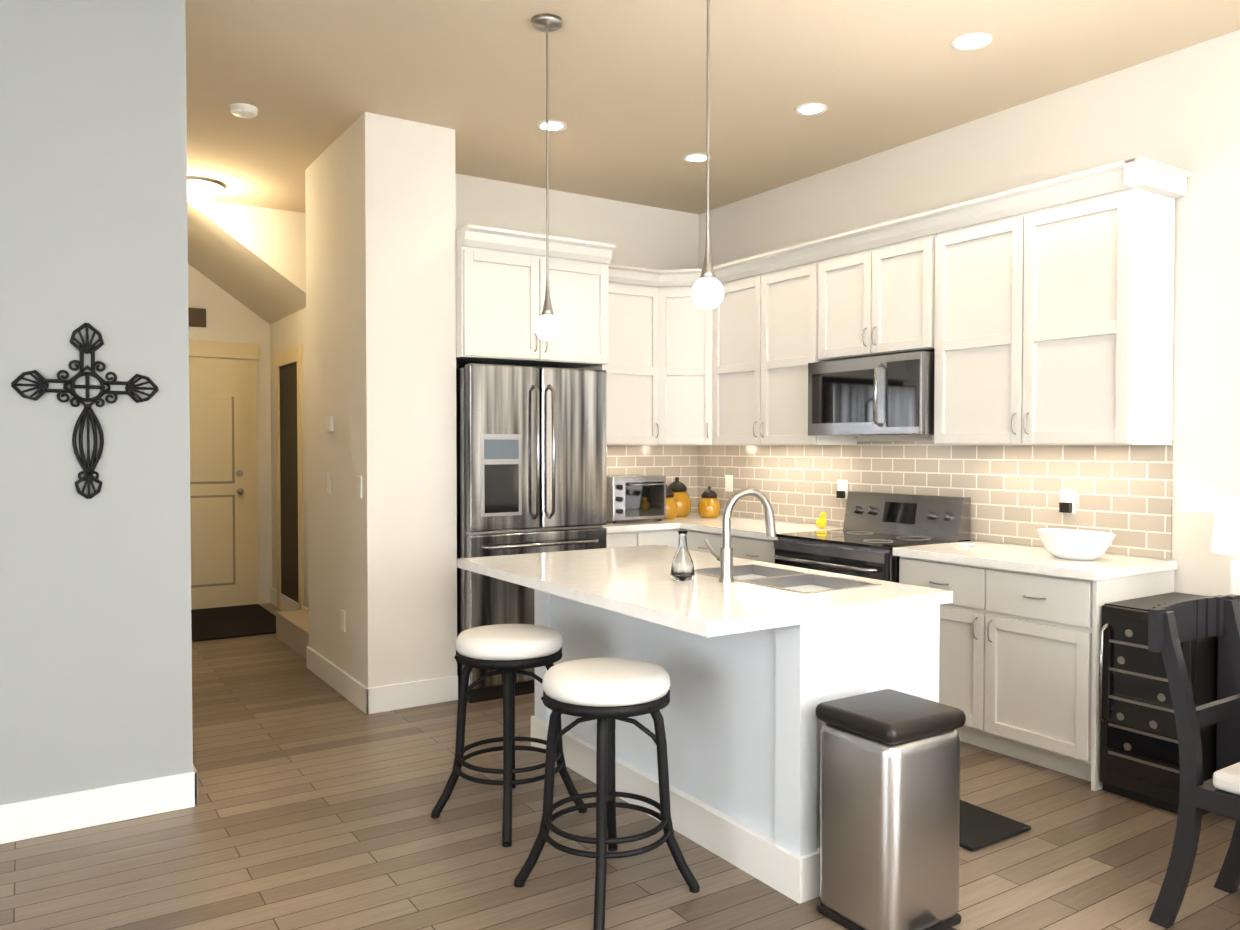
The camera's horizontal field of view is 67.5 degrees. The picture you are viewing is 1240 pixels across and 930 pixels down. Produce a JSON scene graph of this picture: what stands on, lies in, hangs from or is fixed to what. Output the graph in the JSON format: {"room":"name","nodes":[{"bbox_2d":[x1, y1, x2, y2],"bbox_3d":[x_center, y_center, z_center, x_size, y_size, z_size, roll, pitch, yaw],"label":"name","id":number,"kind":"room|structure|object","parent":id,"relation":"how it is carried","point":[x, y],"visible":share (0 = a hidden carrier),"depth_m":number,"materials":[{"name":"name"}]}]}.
{"room":"kitchen","nodes":[
{"label":"kitchen","id":0,"kind":"room"},
{"bbox_2d":[0,0,192,804],"bbox_3d":[-3.507,-0.218,2.597,4.194,3.200,0.160,-1,1,-33],"label":"wall","id":1,"kind":"structure","parent":0,"point":[95,648],"depth_m":3.49,"materials":[{"name":"grey paint"}]},
{"bbox_2d":[11,322,158,498],"bbox_3d":[-1.988,-0.202,3.466,0.480,0.660,0.014,-1,1,-33],"label":"cross","id":2,"kind":"object","parent":1,"relation":"attached to","point":[88,471],"visible":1,"depth_m":3.46,"materials":[{"name":"black metal"}]},
{"bbox_2d":[0,772,191,843],"bbox_3d":[-3.470,1.313,2.548,4.170,0.140,0.016,-1,1,-33],"label":"baseboard","id":3,"kind":"structure","parent":1,"relation":"attached to","point":[37,817],"depth_m":3.50,"materials":[{"name":"white wood"}]},
{"bbox_2d":[192,764,197,806],"bbox_3d":[-2.992,1.247,5.716,0.016,0.140,4.826,-1,1,-33],"label":"baseboard","id":4,"kind":"structure","parent":1,"relation":"attached to","point":[194,773],"depth_m":3.69,"materials":[{"name":"white wood"}]},
{"bbox_2d":[188,264,271,603],"bbox_3d":[-3.159,-0.343,8.565,3.156,3.200,0.200,-1,1,-33],"label":"wall","id":5,"kind":"structure","parent":0,"point":[229,318],"depth_m":8.37,"materials":[{"name":"white paint"}]},
{"bbox_2d":[188,308,205,326],"bbox_3d":[-3.696,-1.283,8.064,0.180,0.160,0.022,-1,1,-33],"label":"sign","id":6,"kind":"object","parent":5,"relation":"attached to","point":[196,317],"visible":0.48,"depth_m":8.06,"materials":[{"name":"brown"}]},
{"bbox_2d":[189,340,259,609],"bbox_3d":[-3.709,0.093,8.031,1.150,2.350,0.113,-1,1,-33],"label":"entry door","id":7,"kind":"structure","parent":5,"relation":"in","point":[223,420],"depth_m":8.19,"materials":[{"name":"beige wood"}]},
{"bbox_2d":[187,197,305,323],"bbox_3d":[-3.140,-1.586,7.490,0.940,0.665,1.578,-1,1,-33],"label":"wall","id":8,"kind":"structure","parent":0,"point":[252,258],"depth_m":7.01,"materials":[{"name":"white paint"}]},
{"bbox_2d":[270,307,307,607],"bbox_3d":[-2.683,-0.328,7.813,0.150,3.200,1.580,-1,1,-33],"label":"wall","id":9,"kind":"structure","parent":0,"point":[289,331],"depth_m":7.81,"materials":[{"name":"white paint"}]},
{"bbox_2d":[274,344,303,609],"bbox_3d":[-2.799,0.147,7.837,0.025,2.250,0.890,-1,1,-33],"label":"door","id":10,"kind":"structure","parent":9,"relation":"attached to","point":[289,464],"depth_m":7.83,"materials":[{"name":"grey"}]},
{"bbox_2d":[270,588,307,610],"bbox_3d":[-2.752,1.203,7.800,0.016,0.140,1.580,-1,1,-33],"label":"baseboard","id":11,"kind":"structure","parent":9,"relation":"attached to","point":[286,604],"depth_m":8.00,"materials":[{"name":"white wood"}]},
{"bbox_2d":[305,112,456,687],"bbox_3d":[-1.467,-0.281,5.593,0.510,3.200,1.230,-1,1,-33],"label":"wall","id":12,"kind":"structure","parent":0,"point":[380,197],"depth_m":5.12,"materials":[{"name":"white paint"}]},
{"bbox_2d":[327,473,330,493],"bbox_3d":[-1.739,0.110,5.545,0.008,0.120,0.070,-1,1,-33],"label":"light switch","id":13,"kind":"object","parent":12,"relation":"attached to","point":[329,483],"visible":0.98,"depth_m":5.53,"materials":[{"name":"white plastic"}]},
{"bbox_2d":[325,416,333,431],"bbox_3d":[-1.722,-0.244,5.501,0.020,0.090,0.110,-1,1,-33],"label":"switch","id":14,"kind":"object","parent":12,"relation":"attached to","point":[329,423],"visible":1,"depth_m":5.46,"materials":[{"name":"white plastic"}]},
{"bbox_2d":[306,646,367,713],"bbox_3d":[-1.684,1.252,5.476,0.016,0.140,1.246,-1,1,-33],"label":"baseboard","id":15,"kind":"structure","parent":12,"relation":"attached to","point":[354,691],"depth_m":5.38,"materials":[{"name":"white wood"}]},
{"bbox_2d":[341,609,344,631],"bbox_3d":[-1.593,0.894,5.334,0.008,0.120,0.070,-1,1,-33],"label":"outlet","id":16,"kind":"object","parent":12,"relation":"attached to","point":[343,620],"visible":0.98,"depth_m":5.32,"materials":[{"name":"white plastic"}]},
{"bbox_2d":[357,476,361,498],"bbox_3d":[-1.417,0.120,5.045,0.008,0.120,0.080,-1,1,-33],"label":"light switch","id":17,"kind":"object","parent":12,"relation":"attached to","point":[359,486],"visible":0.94,"depth_m":5.03,"materials":[{"name":"white plastic"}]},
{"bbox_2d":[368,675,457,713],"bbox_3d":[-1.125,1.259,5.104,0.500,0.140,0.016,-1,1,-33],"label":"baseboard","id":18,"kind":"structure","parent":12,"relation":"attached to","point":[385,698],"depth_m":5.09,"materials":[{"name":"white wood"}]},
{"bbox_2d":[455,173,698,286],"bbox_3d":[-0.411,-0.301,6.558,2.310,3.200,0.150,-1,1,-33],"label":"wall","id":19,"kind":"structure","parent":0,"point":[646,237],"depth_m":6.57,"materials":[{"name":"white paint"}]},
{"bbox_2d":[606,264,653,444],"bbox_3d":[-0.095,-0.739,6.415,0.762,1.200,0.389,-1,1,-33],"label":"upper cabinet","id":20,"kind":"object","parent":19,"relation":"attached to","point":[630,367],"depth_m":6.35,"materials":[{"name":"white wood"}]},
{"bbox_2d":[607,445,698,512],"bbox_3d":[0.029,0.104,6.753,1.320,0.538,0.011,-1,1,-33],"label":"backsplash","id":21,"kind":"structure","parent":19,"relation":"attached to","point":[670,461],"depth_m":6.93,"materials":[{"name":"tile"}]},
{"bbox_2d":[0,603,1239,929],"bbox_3d":[-1.111,1.435,2.426,8.400,0.100,13.200,-1,1,-33],"label":"floor","id":22,"kind":"structure","parent":0,"point":[318,797],"depth_m":3.28,"materials":[{"name":"brown wood"}]},
{"bbox_2d":[191,604,275,641],"bbox_3d":[-3.334,1.273,7.463,1.080,0.013,1.380,-1,1,-33],"label":"door mat","id":23,"kind":"object","parent":22,"relation":"on","point":[229,622],"visible":0.43,"depth_m":7.46,"materials":[{"name":"grey fabric"}]},
{"bbox_2d":[276,609,308,658],"bbox_3d":[-1.519,0.720,6.978,1.820,1.140,1.080,-1,1,-33],"label":"stairs","id":24,"kind":"structure","parent":22,"relation":"on","point":[292,632],"depth_m":6.60,"materials":[{"name":"carpet"}]},
{"bbox_2d":[431,624,586,846],"bbox_3d":[-0.431,1.003,3.609,0.435,0.716,0.437,1,2,40],"label":"stool","id":25,"kind":"object","parent":22,"relation":"on","point":[507,651],"visible":0.92,"depth_m":3.48,"materials":[{"name":"white"}]},
{"bbox_2d":[456,363,606,702],"bbox_3d":[-0.668,0.372,5.696,0.900,1.890,0.926,-1,1,-33],"label":"fridge","id":26,"kind":"object","parent":22,"relation":"on","point":[531,447],"visible":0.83,"depth_m":5.28,"materials":[{"name":"silver metal"}]},
{"bbox_2d":[456,225,615,527],"bbox_3d":[-0.682,-0.004,5.739,0.958,2.640,0.940,-1,1,-33],"label":"upper cabinet","id":27,"kind":"object","parent":22,"relation":"on","point":[500,284],"visible":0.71,"depth_m":5.35,"materials":[{"name":"white wood"}]},
{"bbox_2d":[514,657,699,929],"bbox_3d":[-0.044,1.015,3.006,0.437,0.716,0.435,-1,2,-41],"label":"stool","id":28,"kind":"object","parent":22,"relation":"on","point":[605,692],"visible":1,"depth_m":2.92,"materials":[{"name":"white"}]},
{"bbox_2d":[607,533,629,547],"bbox_3d":[-0.177,0.865,6.258,0.417,0.880,0.622,-1,1,-33],"label":"base cabinet","id":29,"kind":"object","parent":22,"relation":"on","point":[614,540],"depth_m":5.99,"materials":[{"name":"white wood"}]},
{"bbox_2d":[630,525,681,547],"bbox_3d":[0.097,0.862,6.393,0.431,0.880,0.691,-1,1,-33],"label":"base cabinet","id":30,"kind":"object","parent":22,"relation":"on","point":[638,537],"depth_m":6.15,"materials":[{"name":"white wood"}]},
{"bbox_2d":[606,520,677,532],"bbox_3d":[-0.054,0.404,6.307,0.687,0.040,0.655,-1,1,-33],"label":"countertop","id":31,"kind":"structure","parent":30,"relation":"on","point":[620,526],"depth_m":6.09,"materials":[{"name":"white stone"}]},
{"bbox_2d":[678,525,777,562],"bbox_3d":[0.913,0.870,6.014,0.671,0.880,1.012,-1,1,-33],"label":"base cabinet","id":32,"kind":"object","parent":22,"relation":"on","point":[750,540],"depth_m":5.76,"materials":[{"name":"white wood"}]},
{"bbox_2d":[650,513,842,536],"bbox_3d":[0.758,0.405,6.260,0.655,0.040,1.610,-1,1,-33],"label":"countertop","id":33,"kind":"structure","parent":32,"relation":"on","point":[756,527],"depth_m":6.01,"materials":[{"name":"white stone"}]},
{"bbox_2d":[607,474,665,522],"bbox_3d":[0.048,0.227,6.354,0.430,0.310,0.400,-1,1,-33],"label":"toaster oven","id":34,"kind":"object","parent":33,"relation":"on","point":[630,497],"visible":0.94,"depth_m":6.20,"materials":[{"name":"silver metal"}]},
{"bbox_2d":[665,485,677,518],"bbox_3d":[0.319,0.257,6.535,0.173,0.243,0.173,-1,1,-33],"label":"canister","id":35,"kind":"object","parent":33,"relation":"on","point":[671,508],"visible":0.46,"depth_m":6.47,"materials":[{"name":"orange ceramic"}]},
{"bbox_2d":[667,477,690,516],"bbox_3d":[0.414,0.230,6.738,0.205,0.288,0.205,-1,1,-33],"label":"canister","id":36,"kind":"object","parent":33,"relation":"on","point":[677,488],"visible":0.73,"depth_m":6.67,"materials":[{"name":"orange ceramic"}]},
{"bbox_2d":[698,486,720,517],"bbox_3d":[0.640,0.263,6.646,0.160,0.225,0.160,-1,1,-33],"label":"canister","id":37,"kind":"object","parent":33,"relation":"on","point":[709,505],"visible":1,"depth_m":6.59,"materials":[{"name":"orange ceramic"}]},
{"bbox_2d":[816,512,826,527],"bbox_3d":[1.256,0.343,5.782,0.068,0.103,0.071,-1,1,-33],"label":"duck","id":38,"kind":"object","parent":33,"relation":"on","point":[821,521],"visible":1,"depth_m":5.76},
{"bbox_2d":[531,592,952,903],"bbox_3d":[0.360,0.915,3.856,0.696,0.880,1.830,-1,1,-33],"label":"kitchen island","id":39,"kind":"object","parent":22,"relation":"on","point":[758,661],"depth_m":3.20,"materials":[{"name":"white paint"}]},
{"bbox_2d":[457,550,860,639],"bbox_3d":[0.023,0.460,3.636,0.640,0.040,1.840,-1,1,-33],"label":"island countertop","id":40,"kind":"structure","parent":39,"relation":"on","point":[705,606],"depth_m":3.26,"materials":[{"name":"white stone"}]},
{"bbox_2d":[670,531,694,580],"bbox_3d":[0.241,0.348,3.572,0.096,0.185,0.096,-1,1,-33],"label":"glass carafe","id":41,"kind":"object","parent":40,"relation":"on","point":[682,567],"visible":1,"depth_m":3.54,"materials":[{"name":"clear glass"}]},
{"bbox_2d":[581,545,952,611],"bbox_3d":[0.486,0.454,3.934,0.460,0.040,1.840,-1,1,-33],"label":"island countertop","id":42,"kind":"structure","parent":39,"relation":"on","point":[887,594],"depth_m":3.35,"materials":[{"name":"white stone"}]},
{"bbox_2d":[694,564,880,591],"bbox_3d":[0.613,0.549,3.637,0.386,0.222,0.716,-1,1,-33],"label":"sink","id":43,"kind":"object","parent":42,"relation":"in","point":[795,579],"depth_m":3.67,"materials":[{"name":"silver metal"}]},
{"bbox_2d":[774,491,970,582],"bbox_3d":[1.372,0.750,5.200,0.737,1.155,0.828,-1,1,-33],"label":"range","id":44,"kind":"object","parent":22,"relation":"on","point":[878,527],"visible":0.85,"depth_m":5.14,"materials":[{"name":"silver metal"}]},
{"bbox_2d":[815,689,965,929],"bbox_3d":[0.832,1.053,2.789,0.340,0.650,0.370,-1,1,-33],"label":"trash can","id":45,"kind":"object","parent":22,"relation":"on","point":[889,808],"visible":1,"depth_m":2.70,"materials":[{"name":"silver metal"}]},
{"bbox_2d":[959,800,1030,850],"bbox_3d":[1.036,1.346,3.920,0.350,0.015,1.310,-1,1,-33],"label":"floor mat","id":46,"kind":"object","parent":22,"relation":"on","point":[979,827],"visible":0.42,"depth_m":3.45,"materials":[{"name":"black rubber"}]},
{"bbox_2d":[892,541,1176,790],"bbox_3d":[1.939,0.883,4.436,0.655,0.920,1.056,-1,1,-33],"label":"base cabinet","id":47,"kind":"object","parent":22,"relation":"on","point":[1020,628],"visible":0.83,"depth_m":4.14,"materials":[{"name":"painted wood"},{"name":"nickel"}]},
{"bbox_2d":[955,543,974,546],"bbox_3d":[1.772,0.409,4.761,0.100,0.012,0.100,-1,1,-33],"label":"spoon rest","id":48,"kind":"object","parent":47,"relation":"on","point":[966,544],"visible":1,"depth_m":4.74,"materials":[{"name":"white ceramic"}]},
{"bbox_2d":[1035,528,1116,560],"bbox_3d":[2.080,0.366,4.245,0.270,0.120,0.374,-1,1,-33],"label":"bowl","id":49,"kind":"object","parent":47,"relation":"on","point":[1077,544],"visible":1,"depth_m":4.16,"materials":[{"name":"white ceramic"}]},
{"bbox_2d":[1099,592,1217,814],"bbox_3d":[2.311,0.966,3.841,0.643,0.780,0.360,-1,1,-33],"label":"wine cooler","id":50,"kind":"object","parent":22,"relation":"on","point":[1139,754],"visible":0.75,"depth_m":3.71,"materials":[{"name":"black metal"}]},
{"bbox_2d":[1148,594,1239,928],"bbox_3d":[1.930,0.905,2.680,0.511,0.950,0.609,-1,1,-33],"label":"dining chair","id":51,"kind":"object","parent":22,"relation":"on","point":[1172,625],"visible":1,"depth_m":2.74,"materials":[{"name":"grey wood"}]},
{"bbox_2d":[1216,635,1239,819],"bbox_3d":[2.844,0.969,3.200,0.480,0.800,1.275,-1,1,-33],"label":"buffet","id":52,"kind":"object","parent":22,"relation":"on","point":[1228,744],"visible":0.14,"depth_m":3.58,"materials":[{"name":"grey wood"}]},
{"bbox_2d":[1211,495,1239,594],"bbox_3d":[2.436,0.341,3.581,0.260,0.439,0.260,-1,1,-33],"label":"lamp","id":53,"kind":"object","parent":52,"relation":"on","point":[1226,535],"visible":0.98,"depth_m":3.56,"materials":[{"name":"white fabric"}]},
{"bbox_2d":[185,0,1239,214],"bbox_3d":[-1.111,-1.864,2.357,8.400,0.100,13.200,-1,1,-33],"label":"ceiling","id":54,"kind":"structure","parent":0,"point":[312,81],"depth_m":4.44,"materials":[{"name":"beige paint"}]},
{"bbox_2d":[187,176,225,199],"bbox_3d":[-2.839,-1.840,6.241,0.350,0.109,0.350,-1,1,-33],"label":"hall ceiling light","id":55,"kind":"object","parent":54,"relation":"attached to","point":[201,188],"visible":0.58,"depth_m":6.16,"materials":[{"name":"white glass"}]},
{"bbox_2d":[230,103,257,118],"bbox_3d":[-1.962,-1.845,4.843,0.136,0.039,0.136,-1,1,-33],"label":"smoke detector","id":56,"kind":"object","parent":54,"relation":"attached to","point":[244,110],"visible":1,"depth_m":4.80,"materials":[{"name":"white plastic"}]},
{"bbox_2d":[532,14,562,340],"bbox_3d":[-0.303,-1.182,3.867,0.130,1.325,0.130,-1,1,-33],"label":"pendant light","id":57,"kind":"object","parent":54,"relation":"hanging from","point":[547,326],"visible":1,"depth_m":3.85,"materials":[{"name":"silver metal"}]},
{"bbox_2d":[536,120,566,131],"bbox_3d":[-0.377,-1.867,5.114,0.170,0.007,0.170,-1,1,-33],"label":"recessed light","id":58,"kind":"object","parent":54,"relation":"in","point":[555,126],"visible":0.96,"depth_m":5.11,"materials":[{"name":"white"}]},
{"bbox_2d":[683,153,710,162],"bbox_3d":[0.470,-1.879,5.683,0.170,0.007,0.170,-1,1,-33],"label":"recessed light","id":59,"kind":"object","parent":54,"relation":"in","point":[696,158],"visible":0.9,"depth_m":5.68,"materials":[{"name":"white"}]},
{"bbox_2d":[691,0,723,309],"bbox_3d":[0.296,-1.176,3.123,0.130,1.305,0.130,-1,1,-33],"label":"pendant light","id":60,"kind":"object","parent":54,"relation":"hanging from","point":[707,291],"visible":1,"depth_m":3.12,"materials":[{"name":"silver metal"}]},
{"bbox_2d":[795,103,827,115],"bbox_3d":[1.000,-1.862,4.859,0.170,0.007,0.170,-1,1,-33],"label":"recessed light","id":61,"kind":"object","parent":54,"relation":"in","point":[809,109],"visible":0.98,"depth_m":4.86,"materials":[{"name":"white glass"}]},
{"bbox_2d":[951,33,991,50],"bbox_3d":[1.534,-1.845,4.049,0.170,0.007,0.170,-1,1,-33],"label":"recessed light","id":62,"kind":"object","parent":54,"relation":"in","point":[971,41],"visible":0.98,"depth_m":4.04,"materials":[{"name":"white glass"}]},
{"bbox_2d":[699,30,1239,595],"bbox_3d":[3.235,-0.231,3.168,0.150,3.200,9.800,-1,1,-33],"label":"wall","id":63,"kind":"structure","parent":0,"point":[1179,108],"depth_m":4.22,"materials":[{"name":"white paint"}]},
{"bbox_2d":[654,267,713,444],"bbox_3d":[0.501,-0.743,6.628,0.662,1.200,0.676,-1,1,-33],"label":"upper cabinet","id":64,"kind":"object","parent":63,"relation":"attached to","point":[683,331],"depth_m":6.44,"materials":[{"name":"white wood"}]},
{"bbox_2d":[714,253,765,444],"bbox_3d":[0.903,-0.735,6.256,0.389,1.200,0.605,-1,1,-33],"label":"upper cabinet","id":65,"kind":"object","parent":63,"relation":"attached to","point":[740,318],"depth_m":6.14,"materials":[{"name":"white wood"}]},
{"bbox_2d":[766,241,856,444],"bbox_3d":[1.189,-0.727,5.846,0.352,1.200,0.629,-1,1,-33],"label":"upper cabinet","id":66,"kind":"object","parent":63,"relation":"attached to","point":[789,271],"depth_m":5.75,"materials":[{"name":"white wood"}]},
{"bbox_2d":[814,232,857,361],"bbox_3d":[1.453,-0.970,5.430,0.352,0.695,0.475,-1,1,-33],"label":"upper cabinet","id":67,"kind":"object","parent":63,"relation":"attached to","point":[835,257],"depth_m":5.41,"materials":[{"name":"white wood"}]},
{"bbox_2d":[858,216,917,357],"bbox_3d":[1.648,-0.964,5.129,0.352,0.695,0.475,-1,1,-33],"label":"upper cabinet","id":68,"kind":"object","parent":63,"relation":"attached to","point":[888,252],"depth_m":5.09,"materials":[{"name":"white wood"}]},
{"bbox_2d":[808,351,934,435],"bbox_3d":[1.495,-0.384,5.256,0.485,0.430,0.828,-1,1,-33],"label":"microwave","id":69,"kind":"object","parent":68,"relation":"attached to","point":[888,395],"visible":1,"depth_m":5.08,"materials":[{"name":"silver metal"}]},
{"bbox_2d":[699,440,1172,558],"bbox_3d":[1.541,0.127,5.654,0.009,0.538,3.497,-1,1,-33],"label":"backsplash","id":70,"kind":"structure","parent":63,"relation":"attached to","point":[1124,493],"depth_m":4.97,"materials":[{"name":"tile"}]},
{"bbox_2d":[725,475,732,491],"bbox_3d":[0.798,0.134,6.793,0.008,0.120,0.080,-1,1,-33],"label":"outlet","id":71,"kind":"object","parent":70,"relation":"attached to","point":[729,483],"visible":1,"depth_m":6.78,"materials":[{"name":"white plastic"}]},
{"bbox_2d":[836,480,847,498],"bbox_3d":[1.394,0.154,5.845,0.032,0.120,0.080,-1,1,-33],"label":"outlet","id":72,"kind":"object","parent":70,"relation":"attached to","point":[842,492],"visible":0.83,"depth_m":5.83,"materials":[{"name":"white plastic"}]},
{"bbox_2d":[1059,489,1075,513],"bbox_3d":[2.204,0.180,4.582,0.038,0.120,0.080,-1,1,-33],"label":"outlet","id":73,"kind":"object","parent":70,"relation":"attached to","point":[1067,503],"visible":0.98,"depth_m":4.58,"materials":[{"name":"white plastic"}]},
{"bbox_2d":[918,192,1005,444],"bbox_3d":[1.915,-0.703,4.719,0.352,1.200,0.641,-1,1,-33],"label":"upper cabinet","id":74,"kind":"object","parent":63,"relation":"attached to","point":[962,247],"depth_m":4.68,"materials":[{"name":"white wood"}]},
{"bbox_2d":[1006,160,1181,444],"bbox_3d":[2.181,-0.694,4.306,0.352,1.200,0.572,-1,1,-33],"label":"upper cabinet","id":75,"kind":"object","parent":63,"relation":"attached to","point":[1041,313],"depth_m":4.14,"materials":[{"name":"white wood"}]},
{"bbox_2d":[1177,485,1215,513],"bbox_3d":[2.544,0.150,4.099,0.012,0.120,0.160,-1,1,-33],"label":"light switch","id":76,"kind":"object","parent":63,"relation":"attached to","point":[1196,498],"visible":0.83,"depth_m":4.10,"materials":[{"name":"white plastic"}]}
]}

